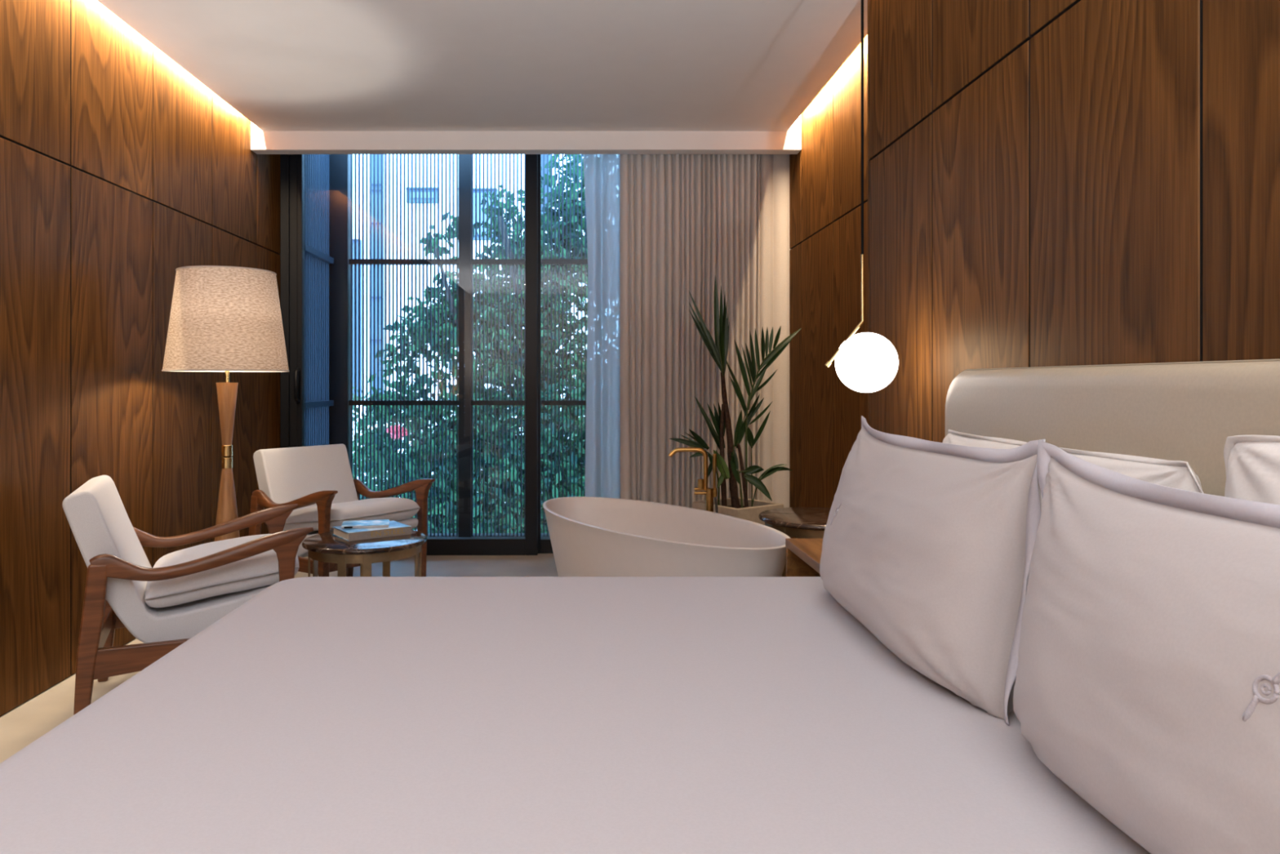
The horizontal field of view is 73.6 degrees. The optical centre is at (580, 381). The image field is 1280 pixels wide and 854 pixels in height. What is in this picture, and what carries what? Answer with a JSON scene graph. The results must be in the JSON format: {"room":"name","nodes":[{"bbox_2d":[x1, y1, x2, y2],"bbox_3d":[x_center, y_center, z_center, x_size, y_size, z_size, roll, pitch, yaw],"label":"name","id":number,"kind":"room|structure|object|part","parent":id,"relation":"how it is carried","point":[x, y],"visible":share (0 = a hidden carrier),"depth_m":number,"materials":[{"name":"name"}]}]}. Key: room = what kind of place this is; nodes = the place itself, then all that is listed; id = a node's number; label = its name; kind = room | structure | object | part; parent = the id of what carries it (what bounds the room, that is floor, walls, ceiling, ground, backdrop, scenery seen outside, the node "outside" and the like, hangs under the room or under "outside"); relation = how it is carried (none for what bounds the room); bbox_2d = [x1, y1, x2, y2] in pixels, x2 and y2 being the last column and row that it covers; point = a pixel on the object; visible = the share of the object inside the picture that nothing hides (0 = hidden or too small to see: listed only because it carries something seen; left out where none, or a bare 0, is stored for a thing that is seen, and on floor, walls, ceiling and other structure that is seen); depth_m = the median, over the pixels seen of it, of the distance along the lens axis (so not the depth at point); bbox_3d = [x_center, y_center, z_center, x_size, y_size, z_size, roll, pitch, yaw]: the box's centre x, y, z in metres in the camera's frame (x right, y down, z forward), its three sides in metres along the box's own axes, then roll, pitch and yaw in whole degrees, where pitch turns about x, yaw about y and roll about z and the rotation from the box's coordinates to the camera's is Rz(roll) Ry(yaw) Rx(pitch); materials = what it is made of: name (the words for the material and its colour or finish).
{"room":"hotel room","nodes":[
{"label":"hotel room","id":0,"kind":"room"},
{"bbox_2d":[0,0,279,715],"bbox_3d":[-2.190,-0.280,1.250,0.160,3.040,9.500,0,0,0],"label":"wall","id":1,"kind":"structure","parent":0,"point":[121,171],"depth_m":3.73,"materials":[{"name":"brown wood"}]},
{"bbox_2d":[278,154,297,448],"bbox_3d":[-2.127,-0.260,6.058,0.265,2.960,0.165,0,0,0],"label":"trim","id":2,"kind":"structure","parent":1,"relation":"attached to","point":[288,162],"depth_m":6.00,"materials":[{"name":"black metal"}]},
{"bbox_2d":[250,114,801,154],"bbox_3d":[-0.350,-1.640,5.505,3.520,0.320,0.110,0,0,0],"label":"curtain pelmet","id":3,"kind":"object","parent":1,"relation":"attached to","point":[789,142],"depth_m":5.45,"materials":[{"name":"paint"}]},
{"bbox_2d":[0,553,558,763],"bbox_3d":[-0.350,1.280,1.310,3.840,0.120,9.620,0,0,0],"label":"floor","id":4,"kind":"structure","parent":0,"point":[20,726],"depth_m":3.52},
{"bbox_2d":[62,475,313,715],"bbox_3d":[-1.500,0.798,3.324,0.817,0.844,0.704,0,0,-23],"label":"armchair","id":5,"kind":"object","parent":4,"relation":"on","point":[163,606],"visible":0.94,"depth_m":3.05,"materials":[{"name":"beige fabric"}]},
{"bbox_3d":[-1.665,0.920,2.901,0.106,0.600,0.038,0,0,-23],"label":"leg","id":6,"kind":"part","parent":5,"relation":"part of","materials":[{"name":"brown wood"}]},
{"bbox_3d":[-1.805,0.960,3.195,0.030,0.080,0.650,0,0,-23],"label":"rail","id":7,"kind":"part","parent":5,"relation":"part of","materials":[{"name":"brown wood"}]},
{"bbox_3d":[-1.919,0.920,3.500,0.106,0.600,0.038,0,0,-23],"label":"leg","id":8,"kind":"part","parent":5,"relation":"part of","materials":[{"name":"brown wood"}]},
{"bbox_3d":[-1.649,0.962,3.615,0.655,0.105,0.028,0,0,-23],"label":"rail","id":9,"kind":"part","parent":5,"relation":"part of","materials":[{"name":"brown wood"}]},
{"bbox_3d":[-1.395,0.962,3.016,0.655,0.105,0.028,0,0,-23],"label":"rail","id":10,"kind":"part","parent":5,"relation":"part of","materials":[{"name":"brown wood"}]},
{"bbox_2d":[62,475,273,643],"bbox_3d":[-1.534,0.663,3.310,0.745,0.575,0.564,0,0,-23],"label":"cushion","id":11,"kind":"object","parent":5,"relation":"on","point":[181,607],"depth_m":3.08,"materials":[{"name":"beige fabric"}]},
{"bbox_3d":[-1.333,0.617,3.042,0.730,0.151,0.054,0,0,-23],"label":"armrest","id":12,"kind":"part","parent":5,"relation":"part of","materials":[{"name":"brown wood"}]},
{"bbox_3d":[-1.587,0.617,3.640,0.730,0.151,0.054,0,0,-23],"label":"armrest","id":13,"kind":"part","parent":5,"relation":"part of","materials":[{"name":"brown wood"}]},
{"bbox_2d":[144,533,299,608],"bbox_3d":[-1.406,0.731,3.364,0.540,0.177,0.544,0,0,-23],"label":"seat cushion","id":14,"kind":"object","parent":5,"relation":"on","point":[230,585],"depth_m":3.14,"materials":[{"name":"beige fabric"}]},
{"bbox_3d":[-1.330,0.893,3.750,0.122,0.654,0.038,0,0,-23],"label":"leg","id":15,"kind":"part","parent":5,"relation":"part of","materials":[{"name":"brown wood"}]},
{"bbox_3d":[-1.076,0.893,3.151,0.122,0.654,0.038,0,0,-23],"label":"leg","id":16,"kind":"part","parent":5,"relation":"part of","materials":[{"name":"brown wood"}]},
{"bbox_2d":[161,265,289,541],"bbox_3d":[-1.678,0.349,4.050,0.560,1.742,0.560,0,0,0],"label":"floor lamp","id":17,"kind":"object","parent":4,"relation":"on","point":[227,319],"visible":0.9,"depth_m":3.86,"materials":[{"name":"beige fabric"}]},
{"bbox_3d":[-1.678,-0.285,4.050,0.554,0.466,0.554,0,0,0],"label":"lamp shade","id":18,"kind":"part","parent":17,"relation":"part of","materials":[{"name":"fabric"}]},
{"bbox_2d":[248,444,435,576],"bbox_3d":[-1.342,0.798,4.749,0.817,0.844,0.704,0,0,38],"label":"armchair","id":19,"kind":"object","parent":4,"relation":"on","point":[319,479],"visible":0.73,"depth_m":4.74,"materials":[{"name":"white fabric"}]},
{"bbox_3d":[-1.791,0.920,4.686,0.106,0.600,0.038,0,0,38],"label":"leg","id":20,"kind":"part","parent":19,"relation":"part of","materials":[{"name":"brown wood"}]},
{"bbox_3d":[-1.506,0.617,4.465,0.730,0.151,0.054,0,0,38],"label":"armrest","id":21,"kind":"part","parent":19,"relation":"part of","materials":[{"name":"brown wood"}]},
{"bbox_3d":[-1.559,0.962,4.506,0.655,0.105,0.028,0,0,38],"label":"rail","id":22,"kind":"part","parent":19,"relation":"part of","materials":[{"name":"brown wood"}]},
{"bbox_3d":[-1.285,0.893,4.294,0.122,0.654,0.038,0,0,38],"label":"leg","id":23,"kind":"part","parent":19,"relation":"part of","materials":[{"name":"brown wood"}]},
{"bbox_3d":[-1.117,0.940,4.574,0.030,0.060,0.650,0,0,38],"label":"rail","id":24,"kind":"part","parent":19,"relation":"part of","materials":[{"name":"brown wood"}]},
{"bbox_2d":[284,497,419,530],"bbox_3d":[-1.260,0.731,4.686,0.540,0.177,0.544,0,0,38],"label":"seat cushion","id":25,"kind":"object","parent":19,"relation":"on","point":[393,508],"depth_m":4.53,"materials":[{"name":"beige fabric"}]},
{"bbox_3d":[-1.393,0.920,5.200,0.106,0.600,0.038,0,0,38],"label":"leg","id":26,"kind":"part","parent":19,"relation":"part of","materials":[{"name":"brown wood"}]},
{"bbox_3d":[-1.108,0.617,4.979,0.730,0.151,0.054,0,0,38],"label":"armrest","id":27,"kind":"part","parent":19,"relation":"part of","materials":[{"name":"brown wood"}]},
{"bbox_3d":[-0.887,0.893,4.808,0.122,0.654,0.038,0,0,38],"label":"leg","id":28,"kind":"part","parent":19,"relation":"part of","materials":[{"name":"brown wood"}]},
{"bbox_2d":[302,529,426,576],"bbox_3d":[-0.993,0.970,3.940,0.560,0.500,0.560,0,0,-3],"label":"side table","id":29,"kind":"object","parent":4,"relation":"on","point":[326,547],"visible":0.48,"depth_m":3.77,"materials":[{"name":"wood"}]},
{"bbox_3d":[-1.232,0.985,3.874,0.008,0.470,0.038,0,0,-15],"label":"leg","id":30,"kind":"part","parent":29,"relation":"part of","materials":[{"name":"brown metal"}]},
{"bbox_3d":[-1.238,0.985,3.981,0.008,0.470,0.038,0,0,9],"label":"leg","id":31,"kind":"part","parent":29,"relation":"part of","materials":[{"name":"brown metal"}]},
{"bbox_3d":[-1.034,0.985,3.695,0.038,0.470,0.008,0,0,10],"label":"leg","id":32,"kind":"part","parent":29,"relation":"part of","materials":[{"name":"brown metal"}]},
{"bbox_3d":[-1.060,0.985,4.179,0.038,0.470,0.008,0,0,-16],"label":"leg","id":33,"kind":"part","parent":29,"relation":"part of","materials":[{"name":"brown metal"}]},
{"bbox_3d":[-0.927,0.985,3.701,0.038,0.470,0.008,0,0,-15],"label":"leg","id":34,"kind":"part","parent":29,"relation":"part of","materials":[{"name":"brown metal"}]},
{"bbox_2d":[332,520,411,541],"bbox_3d":[-0.985,0.702,4.029,0.305,0.037,0.211,0,0,-36],"label":"book","id":35,"kind":"object","parent":29,"relation":"on","point":[394,528],"visible":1,"depth_m":3.95,"materials":[{"name":"beige paper"}]},
{"bbox_2d":[341,519,389,528],"bbox_3d":[-1.024,0.677,4.065,0.217,0.010,0.158,0,0,-12],"label":"magazine","id":36,"kind":"object","parent":35,"relation":"on","point":[384,522],"visible":1,"depth_m":4.04,"materials":[{"name":"paper"}]},
{"bbox_3d":[-0.952,0.985,4.185,0.038,0.470,0.008,0,0,9],"label":"leg","id":37,"kind":"part","parent":29,"relation":"part of","materials":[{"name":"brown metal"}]},
{"bbox_3d":[-0.749,0.985,3.899,0.008,0.470,0.038,0,0,10],"label":"leg","id":38,"kind":"part","parent":29,"relation":"part of","materials":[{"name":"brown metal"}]},
{"bbox_3d":[-0.754,0.985,4.006,0.008,0.470,0.038,0,0,-15],"label":"leg","id":39,"kind":"part","parent":29,"relation":"part of","materials":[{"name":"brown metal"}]},
{"bbox_2d":[0,576,1151,853],"bbox_3d":[0.056,0.890,1.552,1.898,0.660,1.905,0,0,0],"label":"bed","id":40,"kind":"object","parent":4,"relation":"on","point":[317,714],"visible":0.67,"depth_m":1.33,"materials":[{"name":"beige fabric"}]},
{"bbox_2d":[819,415,1045,725],"bbox_3d":[0.721,0.327,1.868,0.257,0.467,0.960,0,0,0],"label":"pillow","id":41,"kind":"object","parent":40,"relation":"on","point":[929,545],"visible":0.95,"depth_m":1.56,"materials":[{"name":"fabric"}]},
{"bbox_2d":[942,429,1026,448],"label":"pillow","id":42,"kind":"object","parent":40,"relation":"on","point":[953,437],"depth_m":2.02,"materials":[{"name":"white fabric"}]},
{"bbox_2d":[1059,447,1203,493],"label":"pillow","id":43,"kind":"object","parent":40,"relation":"on","point":[1180,474],"depth_m":1.41,"materials":[{"name":"white fabric"}]},
{"bbox_2d":[1013,440,1279,853],"bbox_3d":[0.731,0.328,0.918,0.259,0.465,0.951,0,0,0],"label":"pillow","id":44,"kind":"object","parent":40,"relation":"on","point":[1148,679],"visible":1,"depth_m":0.96,"materials":[{"name":"fabric"}]},
{"bbox_2d":[1223,435,1279,504],"bbox_3d":[0.937,0.316,0.825,0.159,0.489,0.877,0,0,0],"label":"pillow","id":45,"kind":"object","parent":40,"relation":"on","point":[1252,462],"visible":0.16,"depth_m":1.18,"materials":[{"name":"white fabric"}]},
{"bbox_2d":[542,496,790,576],"bbox_3d":[0.333,0.930,4.020,0.732,0.580,1.676,0,0,-31],"label":"bathtub","id":46,"kind":"object","parent":4,"relation":"on","point":[589,535],"visible":0.51,"depth_m":3.89,"materials":[{"name":"white ceramic"}]},
{"bbox_2d":[668,447,718,512],"bbox_3d":[0.579,0.779,4.400,0.259,0.882,0.090,0,0,0],"label":"tub filler","id":47,"kind":"object","parent":4,"relation":"on","point":[710,493],"visible":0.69,"depth_m":4.39,"materials":[{"name":"gold metal"}]},
{"bbox_3d":[0.552,0.448,4.400,0.206,0.218,0.023,0,0,0],"label":"spout","id":48,"kind":"part","parent":47,"relation":"part of","materials":[{"name":"gold metal"}]},
{"bbox_3d":[0.619,0.563,4.400,0.066,0.037,0.016,0,0,0],"label":"lever","id":49,"kind":"part","parent":47,"relation":"part of","materials":[{"name":"gold metal"}]},
{"bbox_2d":[692,497,783,524],"bbox_3d":[0.935,0.970,5.085,0.380,0.500,0.380,0,0,-34],"label":"planter","id":50,"kind":"object","parent":4,"relation":"on","point":[750,513],"visible":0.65,"depth_m":4.94,"materials":[{"name":"stone"}]},
{"bbox_2d":[669,276,801,508],"bbox_3d":[0.928,0.082,5.071,0.799,1.435,0.224,0,0,0],"label":"potted palm","id":51,"kind":"object","parent":50,"relation":"on","point":[718,350],"visible":0.92,"depth_m":5.08,"materials":[{"name":"living plant leaves and stems"},{"name":"ceramic"}]},
{"bbox_2d":[758,506,831,576],"bbox_3d":[1.115,0.920,3.955,0.570,0.600,0.570,0,0,-20],"label":"side table","id":52,"kind":"object","parent":4,"relation":"on","point":[793,522],"visible":0.23,"depth_m":3.84,"materials":[{"name":"stone"}]},
{"bbox_3d":[0.902,0.935,3.819,0.008,0.570,0.038,0,0,-33],"label":"leg","id":53,"kind":"part","parent":52,"relation":"part of","materials":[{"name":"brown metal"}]},
{"bbox_2d":[785,537,822,576],"bbox_3d":[0.973,0.910,2.917,0.375,0.620,0.715,0,0,0],"label":"nightstand","id":54,"kind":"object","parent":4,"relation":"on","point":[802,555],"visible":0.08,"depth_m":3.22,"materials":[{"name":"brown wood"}]},
{"bbox_2d":[97,0,867,131],"bbox_3d":[-0.355,-1.606,1.030,3.350,0.012,8.860,0,0,0],"label":"ceiling","id":55,"kind":"structure","parent":0,"point":[284,65],"depth_m":4.23,"materials":[{"name":"paint"}]},
{"bbox_2d":[825,0,898,392],"bbox_3d":[0.961,-0.782,2.882,0.209,1.637,0.202,0,0,41],"label":"pendant lamp","id":56,"kind":"object","parent":55,"relation":"hanging from","point":[865,362],"visible":1,"depth_m":2.83,"materials":[{"name":"white glass"}]},
{"bbox_3d":[0.834,-0.059,2.880,0.022,0.022,0.015,0,0,0],"label":"stem","id":57,"kind":"part","parent":56,"relation":"part of","materials":[{"name":"gold metal"}]},
{"bbox_3d":[0.895,-0.244,2.880,0.123,0.370,0.009,0,0,0],"label":"stem","id":58,"kind":"part","parent":56,"relation":"part of","materials":[{"name":"gold metal"}]},
{"bbox_3d":[0.950,-1.015,2.880,0.009,1.171,0.009,0,0,-23],"label":"cord","id":59,"kind":"part","parent":56,"relation":"part of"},
{"bbox_3d":[0.964,-0.065,2.880,0.203,0.203,0.203,0,0,0],"label":"globe","id":60,"kind":"part","parent":56,"relation":"part of","materials":[{"name":"white glass"}]},
{"bbox_2d":[426,533,550,537],"bbox_3d":[-0.200,1.360,6.590,4.200,0.220,0.920,0,0,0],"label":"floor","id":61,"kind":"structure","parent":0,"point":[428,534],"depth_m":6.96,"materials":[{"name":"black stone"}]},
{"bbox_2d":[304,154,333,446],"bbox_3d":[-2.022,-0.399,6.506,0.075,3.362,0.712,0,0,0],"label":"window","id":62,"kind":"structure","parent":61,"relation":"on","point":[317,260],"depth_m":6.52,"materials":[{"name":"metal"}]},
{"bbox_2d":[329,154,587,537],"bbox_3d":[-0.325,-0.395,6.933,3.490,3.370,0.135,0,0,0],"label":"window","id":63,"kind":"structure","parent":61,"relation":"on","point":[340,165],"depth_m":6.90,"materials":[{"name":"glass"}]},
{"bbox_3d":[-1.972,-0.415,6.933,0.195,3.330,0.135,0,0,0],"label":"post","id":64,"kind":"part","parent":63,"relation":"part of","materials":[{"name":"black metal"}]},
{"bbox_3d":[-0.935,-0.415,6.915,0.100,3.330,0.090,0,0,0],"label":"post","id":65,"kind":"part","parent":63,"relation":"part of","materials":[{"name":"black metal"}]},
{"bbox_2d":[789,34,867,537],"bbox_3d":[1.490,-0.280,1.260,0.160,3.040,9.520,0,0,0],"label":"wall","id":66,"kind":"structure","parent":0,"point":[825,414],"depth_m":4.92,"materials":[{"name":"brown wood"}]},
{"bbox_2d":[582,154,620,498],"bbox_3d":[0.683,-0.250,5.900,1.354,2.920,0.075,0,0,0],"label":"sheer curtain","id":67,"kind":"object","parent":66,"relation":"hanging from","point":[602,172],"visible":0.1,"depth_m":5.88,"materials":[{"name":"white fabric"}]},
{"bbox_2d":[619,154,791,507],"bbox_3d":[0.847,-0.250,5.742,1.166,2.920,0.087,0,0,0],"label":"linen curtain","id":68,"kind":"object","parent":66,"relation":"hanging from","point":[686,221],"visible":0.62,"depth_m":5.74,"materials":[{"name":"beige fabric"}]},
{"bbox_2d":[867,0,1279,442],"bbox_3d":[1.293,-0.280,0.034,0.258,3.040,6.868,0,0,0],"label":"wall","id":69,"kind":"structure","parent":0,"point":[1051,183],"depth_m":2.06,"materials":[{"name":"brown wood"}]},
{"bbox_2d":[945,359,1279,496],"bbox_3d":[1.093,0.588,1.442,0.134,1.244,1.988,0,0,0],"label":"headboard","id":70,"kind":"object","parent":69,"relation":"attached to","point":[1188,411],"visible":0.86,"depth_m":1.59,"materials":[{"name":"beige leather"}]},
{"bbox_3d":[-0.350,-1.770,6.145,3.840,0.060,0.310,0,0,0],"label":"wall window","id":71,"kind":"structure","parent":0,"visible":0},
{"bbox_2d":[293,154,537,555],"bbox_3d":[-1.152,-0.260,5.998,1.693,2.960,0.124,0,0,0],"label":"window frame","id":72,"kind":"structure","parent":71,"relation":"attached to","point":[527,545],"depth_m":6.00,"materials":[{"name":"black metal"}]},
{"bbox_3d":[-1.985,0.025,5.971,0.027,0.256,0.070,0,0,0],"label":"handle","id":73,"kind":"part","parent":72,"relation":"part of","materials":[{"name":"black metal"}]},
{"bbox_2d":[537,154,553,553],"bbox_3d":[0.532,-0.260,6.095,1.755,2.960,0.060,0,0,0],"label":"window frame","id":74,"kind":"structure","parent":71,"relation":"attached to","point":[544,546],"depth_m":6.06,"materials":[{"name":"black metal"}]},
{"label":"outside","id":75,"kind":"structure","parent":0,"visible":0},
{"bbox_3d":[0.000,5.320,33.650,80.000,0.200,52.700,0,0,0],"label":"ground","id":76,"kind":"structure","parent":75,"visible":0},
{"bbox_2d":[352,381,584,528],"bbox_3d":[-1.285,2.588,14.814,5.962,5.282,2.879,0,0,0],"label":"tree","id":77,"kind":"object","parent":76,"relation":"on","point":[447,417],"visible":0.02,"depth_m":14.43,"materials":[{"name":"green plant"}]},
{"bbox_2d":[352,154,587,533],"bbox_3d":[-0.119,1.036,10.383,5.684,8.379,3.214,0,0,-16],"label":"tree","id":78,"kind":"object","parent":76,"relation":"on","point":[557,155],"visible":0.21,"depth_m":9.79,"materials":[{"name":"green plant"}]},
{"bbox_2d":[386,424,413,439],"bbox_3d":[-1.910,0.530,9.001,0.245,0.182,0.282,0,0,-25],"label":"cluster","id":79,"kind":"object","parent":78,"relation":"attached to","point":[398,427],"visible":0.56,"depth_m":8.95,"materials":[{"name":"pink plant"}]},
{"bbox_2d":[352,154,587,502],"bbox_3d":[-2.000,-3.780,24.920,20.000,18.000,10.160,0,0,0],"label":"apartment building","id":80,"kind":"structure","parent":76,"relation":"on","point":[380,155],"depth_m":20.00,"materials":[{"name":"white concrete"}]},
{"bbox_3d":[-3.693,-4.349,19.895,0.550,0.137,0.030,0,0,0],"label":"pane","id":81,"kind":"part","parent":80,"relation":"part of","materials":[{"name":"blue glass"}]},
{"bbox_3d":[-2.399,-3.908,19.895,0.700,0.981,0.030,0,0,0],"label":"pane","id":82,"kind":"part","parent":80,"relation":"part of","materials":[{"name":"blue glass"}]},
{"bbox_3d":[-0.909,-5.005,19.895,0.269,2.049,0.030,0,0,0],"label":"pane","id":83,"kind":"part","parent":80,"relation":"part of","materials":[{"name":"clear glass"}]}
]}

